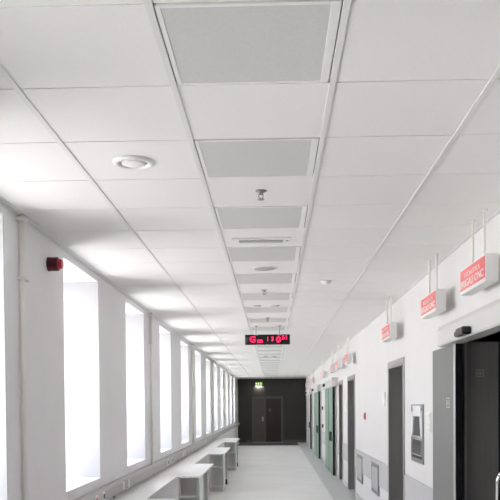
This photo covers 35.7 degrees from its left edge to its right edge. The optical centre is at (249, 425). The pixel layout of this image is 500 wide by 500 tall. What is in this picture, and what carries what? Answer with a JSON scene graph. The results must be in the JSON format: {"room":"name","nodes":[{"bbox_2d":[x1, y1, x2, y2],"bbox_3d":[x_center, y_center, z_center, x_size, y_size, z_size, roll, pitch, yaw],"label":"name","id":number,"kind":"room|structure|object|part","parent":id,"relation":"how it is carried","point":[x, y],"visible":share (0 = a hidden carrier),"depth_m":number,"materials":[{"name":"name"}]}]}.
{"room":"hospital corridor","nodes":[
{"label":"hospital corridor","id":0,"kind":"room"},
{"bbox_2d":[0,204,237,499],"bbox_3d":[-1.530,-0.208,15.403,0.800,2.936,38.700,0,1,2],"label":"wall","id":1,"kind":"structure","parent":0,"point":[44,291],"depth_m":5.84,"materials":[{"name":"white paint"}]},
{"bbox_2d":[0,214,7,499],"bbox_3d":[-1.853,-0.331,4.051,0.772,1.805,1.200,0,1,2],"label":"window","id":2,"kind":"structure","parent":1,"relation":"in","point":[3,428],"depth_m":4.63,"materials":[{"name":"white glass"}]},
{"bbox_2d":[15,214,29,499],"bbox_3d":[-1.427,-0.349,4.919,0.088,1.946,0.129,0,1,2],"label":"conduit pipe","id":3,"kind":"object","parent":1,"relation":"attached to","point":[21,218],"visible":0.98,"depth_m":4.88,"materials":[{"name":"white metal"}]},
{"bbox_2d":[46,257,63,270],"bbox_3d":[-1.388,-1.147,5.538,0.103,0.100,0.100,0,1,2],"label":"fire alarm","id":4,"kind":"object","parent":1,"relation":"attached to","point":[52,263],"visible":1,"depth_m":5.50,"materials":[{"name":"red plastic"}]},
{"bbox_2d":[62,257,101,492],"bbox_3d":[-1.777,-0.392,6.550,0.772,1.805,1.200,0,1,2],"label":"window","id":5,"kind":"structure","parent":1,"relation":"in","point":[80,299],"depth_m":7.13,"materials":[{"name":"white glass"}]},
{"bbox_3d":[-1.740,0.504,6.570,0.712,0.012,1.200,0,1,2],"label":"sill","id":6,"kind":"part","parent":5,"relation":"part of","materials":[{"name":"white paint"}]},
{"bbox_2d":[0,200,235,377],"bbox_3d":[-1.131,-1.576,15.358,0.020,0.013,38.700,0,1,2],"label":"trim","id":7,"kind":"structure","parent":1,"relation":"attached to","point":[1,201],"depth_m":6.46,"materials":[{"name":"white"}]},
{"bbox_2d":[125,310,145,466],"bbox_3d":[-1.701,-0.453,9.048,0.772,1.805,1.200,0,1,2],"label":"window","id":8,"kind":"structure","parent":1,"relation":"in","point":[134,323],"depth_m":9.63,"materials":[{"name":"white glass"}]},
{"bbox_3d":[-1.663,0.443,9.069,0.712,0.012,1.200,0,1,2],"label":"sill","id":9,"kind":"part","parent":8,"relation":"part of","materials":[{"name":"white paint"}]},
{"bbox_2d":[148,313,153,463],"bbox_3d":[-1.271,-0.474,10.035,0.088,1.946,0.129,0,1,2],"label":"conduit pipe","id":10,"kind":"object","parent":1,"relation":"attached to","point":[150,315],"visible":0.99,"depth_m":10.00,"materials":[{"name":"white metal"}]},
{"bbox_2d":[74,423,239,499],"bbox_3d":[-1.089,0.447,15.401,0.067,0.154,38.690,0,1,2],"label":"cable trunking","id":11,"kind":"object","parent":1,"relation":"attached to","point":[111,489],"visible":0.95,"depth_m":9.17,"materials":[{"name":"grey plastic"}]},
{"bbox_2d":[159,333,171,452],"bbox_3d":[-1.625,-0.514,11.546,0.772,1.805,1.200,0,1,2],"label":"window","id":12,"kind":"structure","parent":1,"relation":"in","point":[164,338],"depth_m":12.13,"materials":[{"name":"white glass"}]},
{"bbox_3d":[-1.587,0.382,11.566,0.712,0.012,1.200,0,1,2],"label":"sill","id":13,"kind":"part","parent":12,"relation":"part of","materials":[{"name":"white ceramic"}]},
{"bbox_2d":[109,438,228,499],"bbox_3d":[-1.069,0.714,11.359,0.355,0.180,20.600,0,1,2],"label":"wall ledge","id":14,"kind":"object","parent":1,"relation":"attached to","point":[147,488],"visible":0.87,"depth_m":9.93,"materials":[{"name":"paint"}]},
{"bbox_2d":[180,340,188,443],"bbox_3d":[-1.548,-0.575,14.044,0.772,1.805,1.200,0,1,2],"label":"window","id":15,"kind":"structure","parent":1,"relation":"in","point":[184,349],"depth_m":14.63,"materials":[{"name":"white glass"}]},
{"bbox_2d":[191,344,193,443],"bbox_3d":[-1.115,-0.599,15.151,0.088,1.946,0.129,0,1,2],"label":"conduit pipe","id":16,"kind":"object","parent":1,"relation":"attached to","point":[192,345],"visible":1,"depth_m":15.12,"materials":[{"name":"white metal"}]},
{"bbox_2d":[195,354,200,438],"bbox_3d":[-1.472,-0.636,16.542,0.772,1.805,1.200,0,1,2],"label":"window","id":17,"kind":"structure","parent":1,"relation":"in","point":[197,356],"depth_m":17.12,"materials":[{"name":"white glass"}]},
{"bbox_2d":[206,361,210,433],"bbox_3d":[-1.396,-0.697,19.040,0.772,1.805,1.200,0,1,2],"label":"window","id":18,"kind":"structure","parent":1,"relation":"in","point":[208,418],"depth_m":19.62,"materials":[{"name":"white glass"}]},
{"bbox_2d":[211,360,213,434],"bbox_3d":[-0.963,-0.721,20.148,0.088,1.946,0.129,0,1,2],"label":"conduit pipe","id":19,"kind":"object","parent":1,"relation":"attached to","point":[211,360],"visible":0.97,"depth_m":20.12,"materials":[{"name":"white metal"}]},
{"bbox_2d":[214,366,217,430],"bbox_3d":[-1.320,-0.758,21.538,0.772,1.805,1.200,0,1,2],"label":"window","id":20,"kind":"structure","parent":1,"relation":"in","point":[215,367],"depth_m":22.12,"materials":[{"name":"white glass"}]},
{"bbox_2d":[220,370,222,427],"bbox_3d":[-1.244,-0.820,24.036,0.772,1.805,1.200,0,1,2],"label":"window","id":21,"kind":"structure","parent":1,"relation":"in","point":[221,371],"depth_m":24.61,"materials":[{"name":"white glass"}]},
{"bbox_2d":[224,369,225,428],"bbox_3d":[-0.811,-0.843,25.144,0.088,1.946,0.129,0,1,2],"label":"conduit pipe","id":22,"kind":"object","parent":1,"relation":"attached to","point":[224,369],"visible":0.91,"depth_m":25.11,"materials":[{"name":"white metal"}]},
{"bbox_2d":[225,373,227,425],"bbox_3d":[-1.167,-0.881,26.534,0.772,1.805,1.200,0,1,2],"label":"window","id":23,"kind":"structure","parent":1,"relation":"in","point":[226,374],"depth_m":27.11,"materials":[{"name":"white glass"}]},
{"bbox_2d":[230,376,231,423],"bbox_3d":[-1.091,-0.942,29.032,0.772,1.805,1.200,0,1,2],"label":"window","id":24,"kind":"structure","parent":1,"relation":"in","point":[230,376],"depth_m":29.61,"materials":[{"name":"white glass"}]},
{"bbox_2d":[232,375,233,424],"bbox_3d":[-0.655,-0.968,30.240,0.088,1.946,0.129,0,1,2],"label":"conduit pipe","id":25,"kind":"object","parent":1,"relation":"attached to","point":[232,375],"visible":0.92,"depth_m":30.22,"materials":[{"name":"white metal"}]},
{"bbox_2d":[233,379,234,422],"bbox_3d":[-1.015,-1.003,31.530,0.772,1.805,1.200,0,1,2],"label":"window","id":26,"kind":"structure","parent":1,"relation":"in","point":[233,379],"depth_m":32.10,"materials":[{"name":"white glass"}]},
{"bbox_2d":[0,0,499,378],"bbox_3d":[0.378,-1.601,15.311,3.040,0.018,38.700,0,1,2],"label":"ceiling","id":27,"kind":"structure","parent":0,"point":[410,72],"depth_m":3.81,"materials":[{"name":"tile"}]},
{"bbox_2d":[112,155,154,170],"bbox_3d":[-0.578,-1.299,3.859,0.212,0.015,0.212,0,1,2],"label":"valve","id":28,"kind":"object","parent":27,"relation":"attached to","point":[128,162],"visible":1,"depth_m":3.83,"materials":[{"name":"white plastic"}]},
{"bbox_2d":[153,0,342,345],"bbox_3d":[0.378,-1.615,15.311,3.040,0.010,38.700,0,1,2],"label":"trim","id":29,"kind":"structure","parent":27,"relation":"attached to","point":[342,0],"depth_m":2.80,"materials":[{"name":"grey metal"}]},
{"bbox_2d":[154,0,341,85],"bbox_3d":[0.002,-1.288,2.636,0.568,0.017,0.588,0,1,2],"label":"recessed light","id":30,"kind":"object","parent":27,"relation":"in","point":[264,41],"visible":0.98,"depth_m":2.58,"materials":[{"name":"grey plastic"}]},
{"bbox_2d":[0,0,499,378],"bbox_3d":[0.389,-1.591,15.311,3.024,0.007,38.700,0,1,2],"label":"ceiling grid rails","id":31,"kind":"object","parent":27,"relation":"attached to","point":[148,4],"depth_m":3.84,"materials":[{"name":"white metal"}]},
{"bbox_2d":[194,137,318,178],"bbox_3d":[0.039,-1.317,3.836,0.568,0.017,0.588,0,1,2],"label":"recessed light","id":32,"kind":"object","parent":27,"relation":"in","point":[253,157],"visible":0.9,"depth_m":3.80,"materials":[{"name":"grey plastic"}]},
{"bbox_2d":[214,205,307,229],"bbox_3d":[0.075,-1.346,5.035,0.568,0.017,0.588,0,1,2],"label":"recessed light","id":33,"kind":"object","parent":27,"relation":"in","point":[246,217],"visible":0.9,"depth_m":5.01,"materials":[{"name":"grey plastic"}]},
{"bbox_2d":[232,237,289,242],"bbox_3d":[0.082,-1.345,5.679,0.425,0.021,0.140,0,1,2],"label":"air vent","id":34,"kind":"object","parent":27,"relation":"in","point":[273,239],"visible":1,"depth_m":5.65,"materials":[{"name":"white metal"}]},
{"bbox_2d":[255,189,266,200],"bbox_3d":[0.062,-1.298,4.390,0.066,0.052,0.066,0,1,2],"label":"sprinkler head","id":35,"kind":"object","parent":27,"relation":"attached to","point":[260,191],"visible":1,"depth_m":4.38},
{"bbox_2d":[226,246,300,261],"bbox_3d":[0.112,-1.376,6.234,0.568,0.017,0.588,0,1,2],"label":"recessed light","id":36,"kind":"object","parent":27,"relation":"in","point":[274,253],"visible":0.91,"depth_m":6.20,"materials":[{"name":"grey plastic"}]},
{"bbox_2d":[252,266,276,270],"bbox_3d":[0.130,-1.379,6.848,0.224,0.011,0.224,0,1,2],"label":"ceiling speaker","id":37,"kind":"object","parent":27,"relation":"attached to","point":[258,268],"visible":1,"depth_m":6.82,"materials":[{"name":"white plastic"}]},
{"bbox_2d":[234,273,295,283],"bbox_3d":[0.149,-1.405,7.433,0.568,0.017,0.588,0,1,2],"label":"recessed light","id":38,"kind":"object","parent":27,"relation":"in","point":[263,278],"visible":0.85,"depth_m":7.41,"materials":[{"name":"grey plastic"}]},
{"bbox_2d":[240,292,292,300],"bbox_3d":[0.185,-1.434,8.632,0.568,0.017,0.588,0,1,2],"label":"recessed light","id":39,"kind":"object","parent":27,"relation":"in","point":[271,295],"visible":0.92,"depth_m":8.62,"materials":[{"name":"grey plastic"}]},
{"bbox_2d":[244,307,289,312],"bbox_3d":[0.222,-1.464,9.831,0.568,0.017,0.588,0,1,2],"label":"ceiling panel","id":40,"kind":"object","parent":27,"relation":"in","point":[247,309],"visible":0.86,"depth_m":9.80,"materials":[{"name":"grey plastic"}]},
{"bbox_2d":[245,326,289,344],"bbox_3d":[0.265,-1.363,11.797,0.681,0.284,0.068,0,1,2],"label":"led display","id":41,"kind":"object","parent":27,"relation":"hanging from","point":[269,339],"visible":1,"depth_m":11.77,"materials":[{"name":"black plastic"}]},
{"bbox_2d":[248,318,287,322],"bbox_3d":[0.258,-1.493,11.030,0.568,0.017,0.588,0,1,2],"label":"ceiling panel","id":42,"kind":"object","parent":27,"relation":"in","point":[250,320],"visible":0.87,"depth_m":11.04,"materials":[{"name":"grey plastic"}]},
{"bbox_2d":[250,327,286,330],"bbox_3d":[0.295,-1.522,12.229,0.568,0.017,0.588,0,1,2],"label":"recessed light","id":43,"kind":"object","parent":27,"relation":"in","point":[252,328],"visible":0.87,"depth_m":12.20,"materials":[{"name":"grey plastic"}]},
{"bbox_2d":[256,345,283,347],"bbox_3d":[0.405,-1.610,15.826,0.568,0.017,0.588,0,1,2],"label":"recessed light","id":44,"kind":"object","parent":27,"relation":"in","point":[257,346],"visible":0.77,"depth_m":15.85,"materials":[{"name":"grey plastic"}]},
{"bbox_2d":[257,349,282,351],"bbox_3d":[0.441,-1.640,17.026,0.568,0.017,0.588,0,1,2],"label":"recessed light","id":45,"kind":"object","parent":27,"relation":"in","point":[271,350],"visible":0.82,"depth_m":17.01,"materials":[{"name":"plastic"}]},
{"bbox_2d":[258,353,282,354],"bbox_3d":[0.478,-1.669,18.225,0.568,0.017,0.588,0,1,2],"label":"recessed light","id":46,"kind":"object","parent":27,"relation":"in","point":[258,353],"visible":0.79,"depth_m":18.00,"materials":[{"name":"plastic"}]},
{"bbox_2d":[260,359,281,360],"bbox_3d":[0.551,-1.728,20.623,0.568,0.017,0.588,0,1,2],"label":"recessed light","id":47,"kind":"object","parent":27,"relation":"in","point":[273,359],"visible":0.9,"depth_m":20.72,"materials":[{"name":"plastic"}]},
{"bbox_2d":[311,369,314,383],"bbox_3d":[2.106,-1.625,25.916,0.086,0.471,0.620,0,1,2],"label":"hanging sign","id":48,"kind":"object","parent":27,"relation":"hanging from","point":[313,378],"visible":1,"depth_m":25.76,"materials":[{"name":"white plastic"}]},
{"bbox_2d":[320,360,324,378],"bbox_3d":[1.957,-1.506,21.020,0.086,0.471,0.620,0,1,2],"label":"hanging sign","id":49,"kind":"object","parent":27,"relation":"hanging from","point":[322,374],"visible":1,"depth_m":20.74,"materials":[{"name":"white plastic"}]},
{"bbox_2d":[320,280,331,284],"bbox_3d":[0.742,-1.386,7.579,0.112,0.041,0.112,0,1,2],"label":"smoke detector","id":50,"kind":"object","parent":27,"relation":"attached to","point":[324,282],"visible":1,"depth_m":7.55,"materials":[{"name":"white plastic"}]},
{"bbox_2d":[330,364,334,372],"bbox_3d":[1.847,-1.418,17.422,0.086,0.471,0.620,0,1,2],"label":"hanging sign","id":51,"kind":"object","parent":27,"relation":"hanging from","point":[332,366],"visible":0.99,"depth_m":17.12,"materials":[{"name":"white plastic"}]},
{"bbox_2d":[335,345,341,369],"bbox_3d":[1.800,-1.380,15.874,0.086,0.471,0.620,0,1,2],"label":"hanging sign","id":52,"kind":"object","parent":27,"relation":"hanging from","point":[338,365],"visible":1,"depth_m":15.72,"materials":[{"name":"white plastic"}]},
{"bbox_2d":[344,336,351,364],"bbox_3d":[1.737,-1.330,13.825,0.086,0.471,0.620,0,1,2],"label":"hanging sign","id":53,"kind":"object","parent":27,"relation":"hanging from","point":[348,356],"visible":1,"depth_m":13.61,"materials":[{"name":"white"}]},
{"bbox_2d":[382,297,396,341],"bbox_3d":[1.586,-1.209,8.879,0.086,0.471,0.620,0,1,2],"label":"hanging sign","id":54,"kind":"object","parent":27,"relation":"hanging from","point":[389,331],"visible":1,"depth_m":8.73,"materials":[{"name":"white"}]},
{"bbox_3d":[1.593,-1.296,9.017,0.040,0.304,0.040,0,1,2],"label":"hanging rod","id":55,"kind":"part","parent":54,"relation":"part of","materials":[{"name":"white metal"}]},
{"bbox_3d":[1.584,-1.289,8.737,0.040,0.304,0.040,0,1,2],"label":"hanging rod","id":56,"kind":"part","parent":54,"relation":"part of","materials":[{"name":"white metal"}]},
{"bbox_2d":[421,254,445,318],"bbox_3d":[1.512,-1.149,6.431,0.086,0.471,0.620,0,1,2],"label":"hanging sign","id":57,"kind":"object","parent":27,"relation":"hanging from","point":[433,304],"visible":1,"depth_m":6.29,"materials":[{"name":"white"}]},
{"bbox_3d":[1.518,-1.236,6.569,0.040,0.304,0.040,0,1,2],"label":"hanging rod","id":58,"kind":"part","parent":57,"relation":"part of","materials":[{"name":"white metal"}]},
{"bbox_3d":[1.510,-1.229,6.289,0.040,0.304,0.040,0,1,2],"label":"hanging rod","id":59,"kind":"part","parent":57,"relation":"part of","materials":[{"name":"white metal"}]},
{"bbox_2d":[460,209,497,295],"bbox_3d":[1.468,-1.114,5.002,0.086,0.471,0.620,0,1,2],"label":"hanging sign","id":60,"kind":"object","parent":27,"relation":"hanging from","point":[482,272],"visible":1,"depth_m":4.86,"materials":[{"name":"white plastic"}]},
{"bbox_3d":[1.474,-1.201,5.140,0.040,0.304,0.040,0,1,2],"label":"hanging rod","id":61,"kind":"part","parent":60,"relation":"part of","materials":[{"name":"white metal"}]},
{"bbox_3d":[1.466,-1.194,4.860,0.040,0.304,0.040,0,1,2],"label":"hanging rod","id":62,"kind":"part","parent":60,"relation":"part of","materials":[{"name":"white metal"}]},
{"bbox_2d":[238,378,305,442],"bbox_3d":[0.817,-0.647,34.786,3.830,3.036,0.200,0,1,2],"label":"wall","id":63,"kind":"structure","parent":0,"point":[292,391],"depth_m":34.67,"materials":[{"name":"grey paint"}]},
{"bbox_2d":[255,382,262,385],"bbox_3d":[0.394,-1.842,34.636,0.330,0.160,0.066,0,1,2],"label":"exit sign","id":64,"kind":"object","parent":63,"relation":"attached to","point":[256,383],"visible":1,"depth_m":34.61,"materials":[{"name":"green plastic"}]},
{"bbox_2d":[252,396,282,442],"bbox_3d":[0.784,-0.248,34.572,1.390,2.050,0.250,0,1,2],"label":"door","id":65,"kind":"structure","parent":63,"relation":"in","point":[267,411],"depth_m":34.66,"materials":[{"name":"grey"}]},
{"bbox_2d":[247,440,305,441],"bbox_3d":[1.180,0.721,34.702,2.620,0.100,0.012,0,1,2],"label":"baseboard","id":66,"kind":"structure","parent":63,"relation":"attached to","point":[247,440],"depth_m":34.67,"materials":[{"name":"grey"}]},
{"bbox_2d":[203,442,356,499],"bbox_3d":[0.506,1.294,15.378,3.290,0.100,38.700,0,1,2],"label":"floor","id":67,"kind":"structure","parent":0,"point":[274,472],"depth_m":17.42,"materials":[{"name":"plastic"}]},
{"bbox_2d":[145,499,176,499],"bbox_3d":[-0.889,1.106,6.469,0.300,0.730,2.120,0,1,2],"label":"desk unit","id":68,"kind":"object","parent":67,"relation":"on","point":[145,499],"visible":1,"depth_m":7.47,"materials":[{"name":"laminate"}]},
{"bbox_2d":[178,464,212,499],"bbox_3d":[-0.749,0.994,11.066,0.300,0.730,2.120,0,1,2],"label":"desk unit","id":69,"kind":"object","parent":67,"relation":"on","point":[190,481],"visible":1,"depth_m":10.25,"materials":[{"name":"white laminate"}]},
{"bbox_3d":[-0.908,0.997,10.315,0.018,0.643,0.550,0,1,2],"label":"panel","id":70,"kind":"part","parent":69,"relation":"part of","materials":[{"name":"white laminate"}]},
{"bbox_2d":[180,494,197,497],"bbox_3d":[-0.787,0.927,10.147,0.235,0.018,0.214,0,1,2],"label":"shelf","id":71,"kind":"object","parent":69,"relation":"attached to","point":[181,495],"depth_m":10.08,"materials":[{"name":"white laminate"}]},
{"bbox_3d":[-0.783,0.997,10.264,0.235,0.643,0.015,0,1,2],"label":"panel","id":72,"kind":"part","parent":69,"relation":"part of","materials":[{"name":"white laminate"}]},
{"bbox_3d":[-0.653,0.995,10.307,0.022,0.643,0.550,0,1,2],"label":"panel","id":73,"kind":"part","parent":69,"relation":"part of","materials":[{"name":"white laminate"}]},
{"bbox_3d":[-0.642,0.939,11.381,0.045,0.583,0.060,0,1,2],"label":"leg","id":74,"kind":"part","parent":69,"relation":"part of","materials":[{"name":"grey metal"}]},
{"bbox_2d":[209,447,229,490],"bbox_3d":[-0.603,0.877,15.832,0.300,0.730,2.120,0,1,2],"label":"desk unit","id":75,"kind":"object","parent":67,"relation":"on","point":[218,456],"visible":1,"depth_m":15.02,"materials":[{"name":"white laminate"}]},
{"bbox_3d":[-0.762,0.880,15.081,0.018,0.643,0.550,0,1,2],"label":"panel","id":76,"kind":"part","parent":75,"relation":"part of","materials":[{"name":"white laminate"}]},
{"bbox_2d":[210,485,221,487],"bbox_3d":[-0.638,1.180,14.923,0.235,0.018,0.214,0,1,2],"label":"shelf","id":77,"kind":"object","parent":75,"relation":"attached to","point":[211,486],"depth_m":14.83,"materials":[{"name":"white laminate"}]},
{"bbox_3d":[-0.637,0.880,15.030,0.235,0.643,0.015,0,1,2],"label":"panel","id":78,"kind":"part","parent":75,"relation":"part of","materials":[{"name":"white laminate"}]},
{"bbox_3d":[-0.508,0.878,15.073,0.022,0.643,0.550,0,1,2],"label":"panel","id":79,"kind":"part","parent":75,"relation":"part of","materials":[{"name":"white laminate"}]},
{"bbox_3d":[-0.496,0.822,16.148,0.045,0.583,0.060,0,1,2],"label":"leg","id":80,"kind":"part","parent":75,"relation":"part of","materials":[{"name":"grey metal"}]},
{"bbox_2d":[224,438,239,470],"bbox_3d":[-0.459,0.761,20.558,0.300,0.730,2.120,0,1,2],"label":"desk unit","id":81,"kind":"object","parent":67,"relation":"on","point":[232,453],"visible":0.98,"depth_m":19.75,"materials":[{"name":"white laminate"}]},
{"bbox_3d":[-0.493,0.765,19.756,0.235,0.643,0.015,0,1,2],"label":"panel","id":82,"kind":"part","parent":81,"relation":"part of","materials":[{"name":"white laminate"}]},
{"bbox_2d":[238,442,297,445],"bbox_3d":[0.783,0.806,33.146,2.520,0.012,2.450,0,1,2],"label":"floor mat","id":83,"kind":"object","parent":67,"relation":"on","point":[261,443],"visible":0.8,"depth_m":33.20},
{"bbox_2d":[306,213,499,499],"bbox_3d":[2.023,-0.235,15.294,0.230,2.936,38.700,0,1,2],"label":"wall","id":84,"kind":"structure","parent":0,"point":[416,340],"depth_m":8.32,"materials":[{"name":"white paint"}]},
{"bbox_2d":[305,389,312,448],"bbox_3d":[2.270,-0.254,30.198,0.189,2.250,3.300,0,1,2],"label":"door","id":85,"kind":"structure","parent":84,"relation":"in","point":[308,392],"depth_m":29.37,"materials":[{"name":"silver metal"}]},
{"bbox_2d":[312,384,321,459],"bbox_3d":[2.106,-0.123,24.827,0.189,2.250,3.550,0,1,2],"label":"door","id":86,"kind":"structure","parent":84,"relation":"in","point":[317,390],"depth_m":23.64,"materials":[{"name":"green metal"}]},
{"bbox_2d":[321,431,324,444],"bbox_3d":[2.114,0.382,22.062,0.012,0.345,3.100,0,1,2],"label":"trim","id":87,"kind":"structure","parent":84,"relation":"attached to","point":[322,432],"depth_m":22.38,"materials":[{"name":"white paint"}]},
{"bbox_2d":[322,377,337,476],"bbox_3d":[1.934,0.015,19.181,0.189,2.250,3.550,0,1,2],"label":"door","id":88,"kind":"structure","parent":84,"relation":"in","point":[328,385],"depth_m":18.31,"materials":[{"name":"green metal"}]},
{"bbox_2d":[306,440,362,499],"bbox_3d":[1.914,1.189,15.332,0.012,0.090,38.700,0,1,2],"label":"baseboard","id":89,"kind":"structure","parent":84,"relation":"attached to","point":[345,483],"depth_m":15.43,"materials":[{"name":"grey"}]},
{"bbox_2d":[337,439,338,454],"bbox_3d":[1.976,0.493,17.515,0.012,0.345,0.800,0,1,2],"label":"trim","id":90,"kind":"structure","parent":84,"relation":"attached to","point":[337,439],"depth_m":17.46,"materials":[{"name":"white paint"}]},
{"bbox_2d":[339,380,342,482],"bbox_3d":[2.056,0.126,16.628,0.232,2.150,0.890,0,1,2],"label":"door","id":91,"kind":"structure","parent":84,"relation":"in","point":[341,381],"depth_m":16.98,"materials":[{"name":"grey metal"}]},
{"bbox_2d":[343,442,347,461],"bbox_3d":[1.919,0.538,15.642,0.012,0.345,1.050,0,1,2],"label":"trim","id":92,"kind":"structure","parent":84,"relation":"attached to","point":[345,446],"depth_m":15.53,"materials":[{"name":"white paint"}]},
{"bbox_2d":[347,374,355,491],"bbox_3d":[1.988,0.170,14.405,0.232,2.170,1.340,0,1,2],"label":"door","id":93,"kind":"structure","parent":84,"relation":"in","point":[351,379],"depth_m":14.99,"materials":[{"name":"grey metal"}]},
{"bbox_2d":[357,454,362,483],"bbox_3d":[1.830,0.727,12.962,0.028,0.450,0.780,0,1,2],"label":"air vent","id":94,"kind":"object","parent":84,"relation":"in","point":[359,461],"visible":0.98,"depth_m":12.90,"materials":[{"name":"grey metal"}]},
{"bbox_2d":[355,449,387,492],"bbox_3d":[1.800,0.634,11.755,0.012,0.345,3.930,0,1,2],"label":"trim","id":95,"kind":"structure","parent":84,"relation":"attached to","point":[366,459],"depth_m":11.28,"materials":[{"name":"white paint"}]},
{"bbox_2d":[371,461,379,496],"bbox_3d":[1.769,0.755,10.983,0.028,0.430,0.720,0,1,2],"label":"air vent","id":96,"kind":"object","parent":84,"relation":"in","point":[375,488],"visible":1,"depth_m":10.91,"materials":[{"name":"grey metal"}]},
{"bbox_2d":[382,392,385,405],"bbox_3d":[1.736,-0.338,10.066,0.023,0.180,0.200,0,1,2],"label":"switch panel","id":97,"kind":"object","parent":84,"relation":"attached to","point":[383,393],"visible":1,"depth_m":9.98,"materials":[{"name":"white plastic"}]},
{"bbox_2d":[387,357,404,499],"bbox_3d":[1.828,0.309,9.144,0.232,2.150,1.210,0,1,2],"label":"door","id":98,"kind":"structure","parent":84,"relation":"in","point":[395,368],"depth_m":9.66,"materials":[{"name":"grey metal"}]},
{"bbox_2d":[411,404,423,464],"bbox_3d":[1.669,0.084,7.762,0.022,0.580,0.630,0,1,2],"label":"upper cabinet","id":99,"kind":"object","parent":84,"relation":"attached to","point":[417,410],"visible":1,"depth_m":7.72,"materials":[{"name":"silver metal"}]},
{"bbox_2d":[412,405,420,416],"bbox_3d":[1.663,-0.141,7.747,0.016,0.110,0.410,0,1,2],"label":"sign","id":100,"kind":"object","parent":99,"relation":"attached to","point":[416,409],"depth_m":7.72,"materials":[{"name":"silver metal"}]},
{"bbox_3d":[1.672,0.219,7.765,0.006,0.160,0.470,0,1,2],"label":"door","id":101,"kind":"part","parent":99,"relation":"part of","materials":[{"name":"plastic"}]},
{"bbox_3d":[1.676,0.084,7.762,0.005,0.500,0.550,0,1,2],"label":"panel","id":102,"kind":"part","parent":99,"relation":"part of","materials":[{"name":"grey paint"}]},
{"bbox_2d":[405,474,432,499],"bbox_3d":[1.673,0.735,7.608,0.012,0.345,1.830,0,1,2],"label":"trim","id":103,"kind":"structure","parent":84,"relation":"attached to","point":[414,489],"depth_m":7.81,"materials":[{"name":"white paint"}]},
{"bbox_2d":[426,413,431,432],"bbox_3d":[1.649,-0.024,7.175,0.023,0.183,0.180,0,1,2],"label":"switch panel","id":104,"kind":"object","parent":84,"relation":"attached to","point":[428,415],"visible":1,"depth_m":7.11,"materials":[{"name":"white plastic"}]},
{"bbox_2d":[433,298,499,499],"bbox_3d":[1.622,0.366,5.098,0.455,2.235,3.070,0,1,2],"label":"door","id":105,"kind":"structure","parent":84,"relation":"in","point":[465,409],"depth_m":5.85,"materials":[{"name":"metal"}]},
{"bbox_2d":[498,341,499,472],"bbox_3d":[3.082,0.102,7.965,2.330,2.800,0.100,0,1,2],"label":"wall","id":106,"kind":"structure","parent":0,"point":[499,341],"depth_m":7.92,"materials":[{"name":"grey paint"}]},
{"bbox_3d":[3.018,1.512,5.549,2.330,0.100,4.800,0,1,2],"label":"floor","id":107,"kind":"structure","parent":0,"visible":0},
{"bbox_2d":[496,473,499,499],"bbox_3d":[1.953,0.890,4.701,0.660,1.201,0.970,0,1,2],"label":"trolley","id":108,"kind":"object","parent":107,"relation":"on","point":[498,475],"visible":1,"depth_m":5.15,"materials":[{"name":"silver metal"}]}
]}

